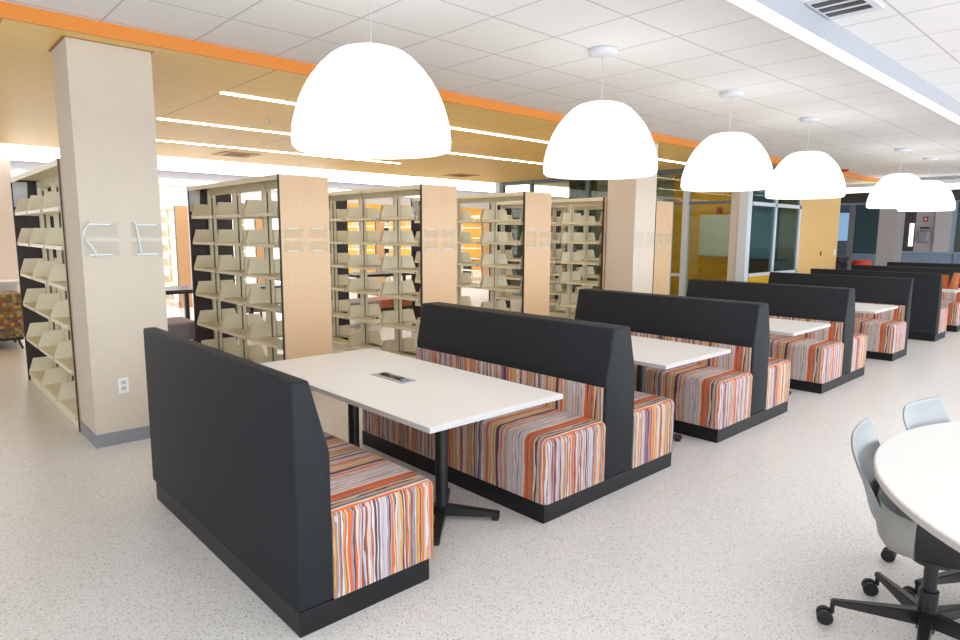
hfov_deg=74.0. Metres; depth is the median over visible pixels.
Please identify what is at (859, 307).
table
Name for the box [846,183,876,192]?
linear pendant light
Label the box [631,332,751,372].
cushion
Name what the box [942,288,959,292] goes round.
table
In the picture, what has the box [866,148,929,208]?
dome pendant lamp
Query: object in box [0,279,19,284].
countertop
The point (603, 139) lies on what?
dome pendant lamp
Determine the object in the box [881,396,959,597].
chair
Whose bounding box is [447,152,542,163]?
recessed light
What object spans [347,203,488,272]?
wall
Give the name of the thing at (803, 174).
dome pendant lamp
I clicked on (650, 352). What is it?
table
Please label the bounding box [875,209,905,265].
wall column
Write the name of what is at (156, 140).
recessed light
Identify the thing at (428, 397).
table
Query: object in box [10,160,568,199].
trim
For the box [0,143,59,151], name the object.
strip light
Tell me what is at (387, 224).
bookshelf
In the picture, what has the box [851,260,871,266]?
stool
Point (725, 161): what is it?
dome pendant lamp
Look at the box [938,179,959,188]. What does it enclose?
linear pendant light
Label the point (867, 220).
wall
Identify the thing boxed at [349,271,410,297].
table
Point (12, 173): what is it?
strip light
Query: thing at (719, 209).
fire alarm
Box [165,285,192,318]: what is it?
table
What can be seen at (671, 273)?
window
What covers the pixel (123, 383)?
wall outlet
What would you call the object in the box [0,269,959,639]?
floor
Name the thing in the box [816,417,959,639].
chair
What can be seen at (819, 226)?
wall
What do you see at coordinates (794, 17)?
linear pendant light
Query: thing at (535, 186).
strip light
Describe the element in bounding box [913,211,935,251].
wall panels
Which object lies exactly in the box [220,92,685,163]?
recessed light
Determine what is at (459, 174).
ceiling vent
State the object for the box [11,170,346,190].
strip light
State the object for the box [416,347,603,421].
cushion
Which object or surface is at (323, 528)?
bench
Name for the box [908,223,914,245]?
window
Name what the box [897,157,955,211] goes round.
dome pendant lamp
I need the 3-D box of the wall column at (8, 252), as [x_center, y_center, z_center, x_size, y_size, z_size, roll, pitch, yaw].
[-8.160,-1.378,10.537,0.760,3.030,0.500,-7,10,-42]
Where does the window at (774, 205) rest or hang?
in the wall at (819, 226)
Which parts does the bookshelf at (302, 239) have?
shelf, shelf, shelf, shelf, shelf, panel, shelf, shelf, shelf, shelf, shelf, shelf, shelf, shelf, shelf, shelf, panel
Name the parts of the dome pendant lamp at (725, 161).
lamp shade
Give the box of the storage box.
[749,259,786,272]
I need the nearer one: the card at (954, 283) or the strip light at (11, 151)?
the card at (954, 283)
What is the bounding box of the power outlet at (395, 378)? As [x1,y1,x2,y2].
[370,372,416,383]
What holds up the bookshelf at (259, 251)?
on the floor
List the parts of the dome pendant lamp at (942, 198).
lamp shade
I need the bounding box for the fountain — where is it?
[918,227,930,242]
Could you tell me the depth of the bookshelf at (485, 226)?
19.62 m
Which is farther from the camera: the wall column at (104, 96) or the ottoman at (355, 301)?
the ottoman at (355, 301)
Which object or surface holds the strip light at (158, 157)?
attached to the ceiling at (188, 87)
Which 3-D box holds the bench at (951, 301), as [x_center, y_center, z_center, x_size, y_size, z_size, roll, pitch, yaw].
[7.951,-0.468,11.882,1.378,1.045,1.886,-7,10,-42]
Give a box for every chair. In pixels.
[0,290,23,348]
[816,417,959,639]
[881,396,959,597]
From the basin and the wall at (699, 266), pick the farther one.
the basin
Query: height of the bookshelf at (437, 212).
2.160 m
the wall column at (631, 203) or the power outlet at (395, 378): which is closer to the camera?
the power outlet at (395, 378)
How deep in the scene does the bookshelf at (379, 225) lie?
17.00 m
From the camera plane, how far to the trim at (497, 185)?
16.72 m
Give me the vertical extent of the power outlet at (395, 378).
0.004 m
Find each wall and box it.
[159,185,489,282]
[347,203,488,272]
[511,181,780,288]
[560,176,731,295]
[727,191,739,280]
[747,198,840,282]
[836,189,959,269]
[854,202,959,253]
[932,211,952,251]
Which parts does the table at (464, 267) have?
leg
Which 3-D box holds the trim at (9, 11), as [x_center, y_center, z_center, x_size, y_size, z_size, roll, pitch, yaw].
[-0.550,-2.889,11.077,22.500,0.096,7.150,-7,10,-42]
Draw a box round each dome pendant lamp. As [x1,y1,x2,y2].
[291,0,450,158]
[543,45,657,179]
[681,90,774,191]
[765,116,845,199]
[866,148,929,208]
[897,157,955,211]
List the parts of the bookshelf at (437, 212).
shelf, shelf, shelf, shelf, shelf, shelf, panel, shelf, shelf, shelf, shelf, shelf, shelf, shelf, shelf, shelf, shelf, shelf, shelf, shelf, shelf, shelf, shelf, panel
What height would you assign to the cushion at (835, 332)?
0.256 m
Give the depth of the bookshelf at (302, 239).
6.88 m
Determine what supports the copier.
on the floor
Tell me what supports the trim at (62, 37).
attached to the ceiling at (188, 87)
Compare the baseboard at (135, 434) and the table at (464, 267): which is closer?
the baseboard at (135, 434)
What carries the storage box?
on the floor
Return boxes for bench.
[143,327,433,637]
[362,302,674,523]
[368,296,411,317]
[575,288,790,442]
[686,279,867,393]
[768,272,913,360]
[810,268,947,341]
[851,265,959,331]
[887,262,959,267]
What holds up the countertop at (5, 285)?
on the floor
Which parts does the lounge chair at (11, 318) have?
frame rail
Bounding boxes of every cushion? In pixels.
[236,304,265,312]
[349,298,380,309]
[368,296,411,308]
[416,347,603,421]
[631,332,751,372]
[769,315,842,341]
[855,302,904,320]
[941,292,959,300]
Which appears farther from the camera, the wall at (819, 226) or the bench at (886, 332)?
the wall at (819, 226)
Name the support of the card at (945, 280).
on the table at (958, 289)
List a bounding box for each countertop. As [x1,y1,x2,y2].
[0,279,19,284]
[0,279,19,341]
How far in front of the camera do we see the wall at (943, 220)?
18.88 m
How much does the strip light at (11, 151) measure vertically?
0.049 m
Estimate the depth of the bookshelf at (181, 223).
13.63 m
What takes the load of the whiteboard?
attached to the wall at (699, 266)
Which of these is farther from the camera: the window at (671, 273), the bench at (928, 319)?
the window at (671, 273)
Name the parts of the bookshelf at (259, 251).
panel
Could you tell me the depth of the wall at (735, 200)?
12.20 m
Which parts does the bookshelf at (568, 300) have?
panel, shelf, shelf, shelf, shelf, shelf, shelf, shelf, shelf, shelf, shelf, panel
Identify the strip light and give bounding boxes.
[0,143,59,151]
[9,149,59,157]
[10,155,56,161]
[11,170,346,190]
[11,172,510,201]
[157,156,494,184]
[158,160,494,188]
[158,166,273,176]
[328,178,416,185]
[457,187,494,191]
[534,185,568,190]
[552,194,568,196]
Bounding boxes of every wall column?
[0,146,19,292]
[52,37,167,434]
[605,144,657,293]
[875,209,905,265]
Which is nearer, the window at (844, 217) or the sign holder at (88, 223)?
the sign holder at (88, 223)
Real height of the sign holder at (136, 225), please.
0.254 m
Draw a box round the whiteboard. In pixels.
[698,214,730,256]
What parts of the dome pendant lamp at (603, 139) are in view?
lamp shade, cord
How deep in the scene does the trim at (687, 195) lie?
12.96 m
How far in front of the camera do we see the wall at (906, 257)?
20.34 m
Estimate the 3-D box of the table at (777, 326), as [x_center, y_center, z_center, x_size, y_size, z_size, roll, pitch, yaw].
[2.503,0.349,6.753,0.930,0.740,1.887,-7,10,-42]
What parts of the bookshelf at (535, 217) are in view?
panel, shelf, shelf, shelf, shelf, shelf, shelf, shelf, shelf, shelf, panel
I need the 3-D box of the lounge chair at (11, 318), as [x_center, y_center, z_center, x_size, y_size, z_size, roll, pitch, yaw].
[-6.947,0.034,8.634,1.220,0.766,0.719,-7,10,-42]
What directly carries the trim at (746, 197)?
attached to the wall at (819, 226)
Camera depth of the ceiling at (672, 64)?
5.08 m
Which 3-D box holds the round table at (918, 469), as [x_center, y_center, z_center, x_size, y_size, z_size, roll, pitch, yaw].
[2.563,0.993,1.923,2.400,0.720,2.400,-7,10,-42]
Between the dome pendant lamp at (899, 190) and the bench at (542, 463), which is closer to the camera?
the bench at (542, 463)
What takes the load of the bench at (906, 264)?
on the floor
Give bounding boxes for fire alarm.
[717,207,721,212]
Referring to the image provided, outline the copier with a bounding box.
[835,256,848,269]
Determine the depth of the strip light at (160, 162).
15.13 m
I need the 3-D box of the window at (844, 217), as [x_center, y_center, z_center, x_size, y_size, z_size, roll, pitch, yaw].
[11.925,-3.059,20.923,0.020,0.900,0.340,-7,10,-42]
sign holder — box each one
[83,221,112,258]
[132,222,158,255]
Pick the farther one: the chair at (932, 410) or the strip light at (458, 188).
the strip light at (458, 188)
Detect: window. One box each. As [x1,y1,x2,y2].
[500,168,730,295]
[669,205,678,294]
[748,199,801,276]
[838,213,848,240]
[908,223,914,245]
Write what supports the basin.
in the fountain
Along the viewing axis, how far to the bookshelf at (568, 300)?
10.41 m
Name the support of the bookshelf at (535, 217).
on the floor
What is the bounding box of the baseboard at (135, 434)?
[80,421,149,448]
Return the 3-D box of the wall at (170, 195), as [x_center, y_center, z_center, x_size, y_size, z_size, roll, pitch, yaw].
[-6.644,-2.987,22.488,29.000,3.030,0.100,-7,10,-42]
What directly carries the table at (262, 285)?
on the floor
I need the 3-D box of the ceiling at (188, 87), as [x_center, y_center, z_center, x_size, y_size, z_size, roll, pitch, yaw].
[-0.550,-2.869,11.080,22.500,0.050,7.110,-7,10,-42]
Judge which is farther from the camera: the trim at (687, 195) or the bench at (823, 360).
the trim at (687, 195)
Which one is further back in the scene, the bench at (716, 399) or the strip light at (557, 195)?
the strip light at (557, 195)
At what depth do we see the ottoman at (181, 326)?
8.38 m
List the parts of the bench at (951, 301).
backrest, seat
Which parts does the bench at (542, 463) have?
seat, backrest, seat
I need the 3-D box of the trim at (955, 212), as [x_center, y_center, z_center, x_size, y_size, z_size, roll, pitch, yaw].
[15.964,-1.881,16.635,0.180,2.660,12.600,-7,10,-42]
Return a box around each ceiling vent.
[212,151,260,157]
[442,173,478,176]
[806,0,884,19]
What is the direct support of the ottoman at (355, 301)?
on the floor
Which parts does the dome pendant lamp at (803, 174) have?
lamp shade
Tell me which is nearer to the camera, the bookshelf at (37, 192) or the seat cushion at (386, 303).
the bookshelf at (37, 192)
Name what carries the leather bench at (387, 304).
on the floor
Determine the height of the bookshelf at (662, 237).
2.160 m
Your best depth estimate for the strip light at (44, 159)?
12.31 m
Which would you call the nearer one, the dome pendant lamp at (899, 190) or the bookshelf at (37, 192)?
the bookshelf at (37, 192)
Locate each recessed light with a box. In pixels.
[156,140,399,163]
[157,118,290,134]
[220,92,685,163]
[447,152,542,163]
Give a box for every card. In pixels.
[942,275,948,288]
[948,273,959,288]
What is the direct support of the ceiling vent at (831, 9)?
in the ceiling at (672, 64)
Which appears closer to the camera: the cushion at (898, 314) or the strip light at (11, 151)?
the cushion at (898, 314)
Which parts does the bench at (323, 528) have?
backrest, seat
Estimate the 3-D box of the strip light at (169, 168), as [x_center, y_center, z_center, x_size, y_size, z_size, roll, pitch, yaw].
[-6.065,-3.412,14.545,2.548,0.049,0.986,-7,10,-42]
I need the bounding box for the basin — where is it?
[918,231,929,242]
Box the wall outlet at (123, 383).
[118,377,128,392]
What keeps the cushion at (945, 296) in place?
on the bench at (951, 301)
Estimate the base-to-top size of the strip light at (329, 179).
0.049 m
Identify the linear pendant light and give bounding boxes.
[728,0,959,123]
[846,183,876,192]
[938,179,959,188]
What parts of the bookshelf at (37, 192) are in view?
shelf, shelf, shelf, shelf, shelf, shelf, panel, shelf, shelf, shelf, shelf, shelf, shelf, shelf, shelf, shelf, shelf, shelf, shelf, panel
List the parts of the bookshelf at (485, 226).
panel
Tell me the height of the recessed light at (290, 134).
0.007 m
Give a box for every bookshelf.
[10,158,80,431]
[160,205,192,307]
[187,174,332,390]
[232,219,264,283]
[328,184,456,358]
[348,212,384,290]
[384,221,410,281]
[411,192,551,332]
[461,215,488,284]
[489,197,607,318]
[549,201,672,317]
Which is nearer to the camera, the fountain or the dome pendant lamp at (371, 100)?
the dome pendant lamp at (371, 100)
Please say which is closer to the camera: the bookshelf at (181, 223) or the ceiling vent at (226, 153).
the ceiling vent at (226, 153)
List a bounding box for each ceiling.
[0,0,959,197]
[0,18,876,184]
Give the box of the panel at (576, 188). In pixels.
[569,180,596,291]
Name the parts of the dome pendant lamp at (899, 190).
lamp shade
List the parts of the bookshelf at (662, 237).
panel, shelf, shelf, shelf, shelf, panel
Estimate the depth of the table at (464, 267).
22.06 m
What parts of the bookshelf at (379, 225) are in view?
panel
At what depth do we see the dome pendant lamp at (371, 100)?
3.28 m
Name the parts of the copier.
lid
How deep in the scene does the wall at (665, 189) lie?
17.59 m
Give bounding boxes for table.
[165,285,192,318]
[248,283,280,313]
[259,348,562,545]
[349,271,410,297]
[463,259,479,275]
[631,335,730,441]
[769,318,830,395]
[855,303,897,361]
[873,421,959,552]
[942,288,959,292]
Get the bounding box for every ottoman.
[167,317,194,340]
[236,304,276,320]
[349,298,380,318]
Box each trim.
[0,1,880,182]
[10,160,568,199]
[48,35,154,53]
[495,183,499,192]
[678,190,691,295]
[735,191,752,281]
[841,200,959,263]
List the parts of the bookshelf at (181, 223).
shelf, shelf, shelf, panel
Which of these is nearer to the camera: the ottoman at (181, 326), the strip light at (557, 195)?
the ottoman at (181, 326)
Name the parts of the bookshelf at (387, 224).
panel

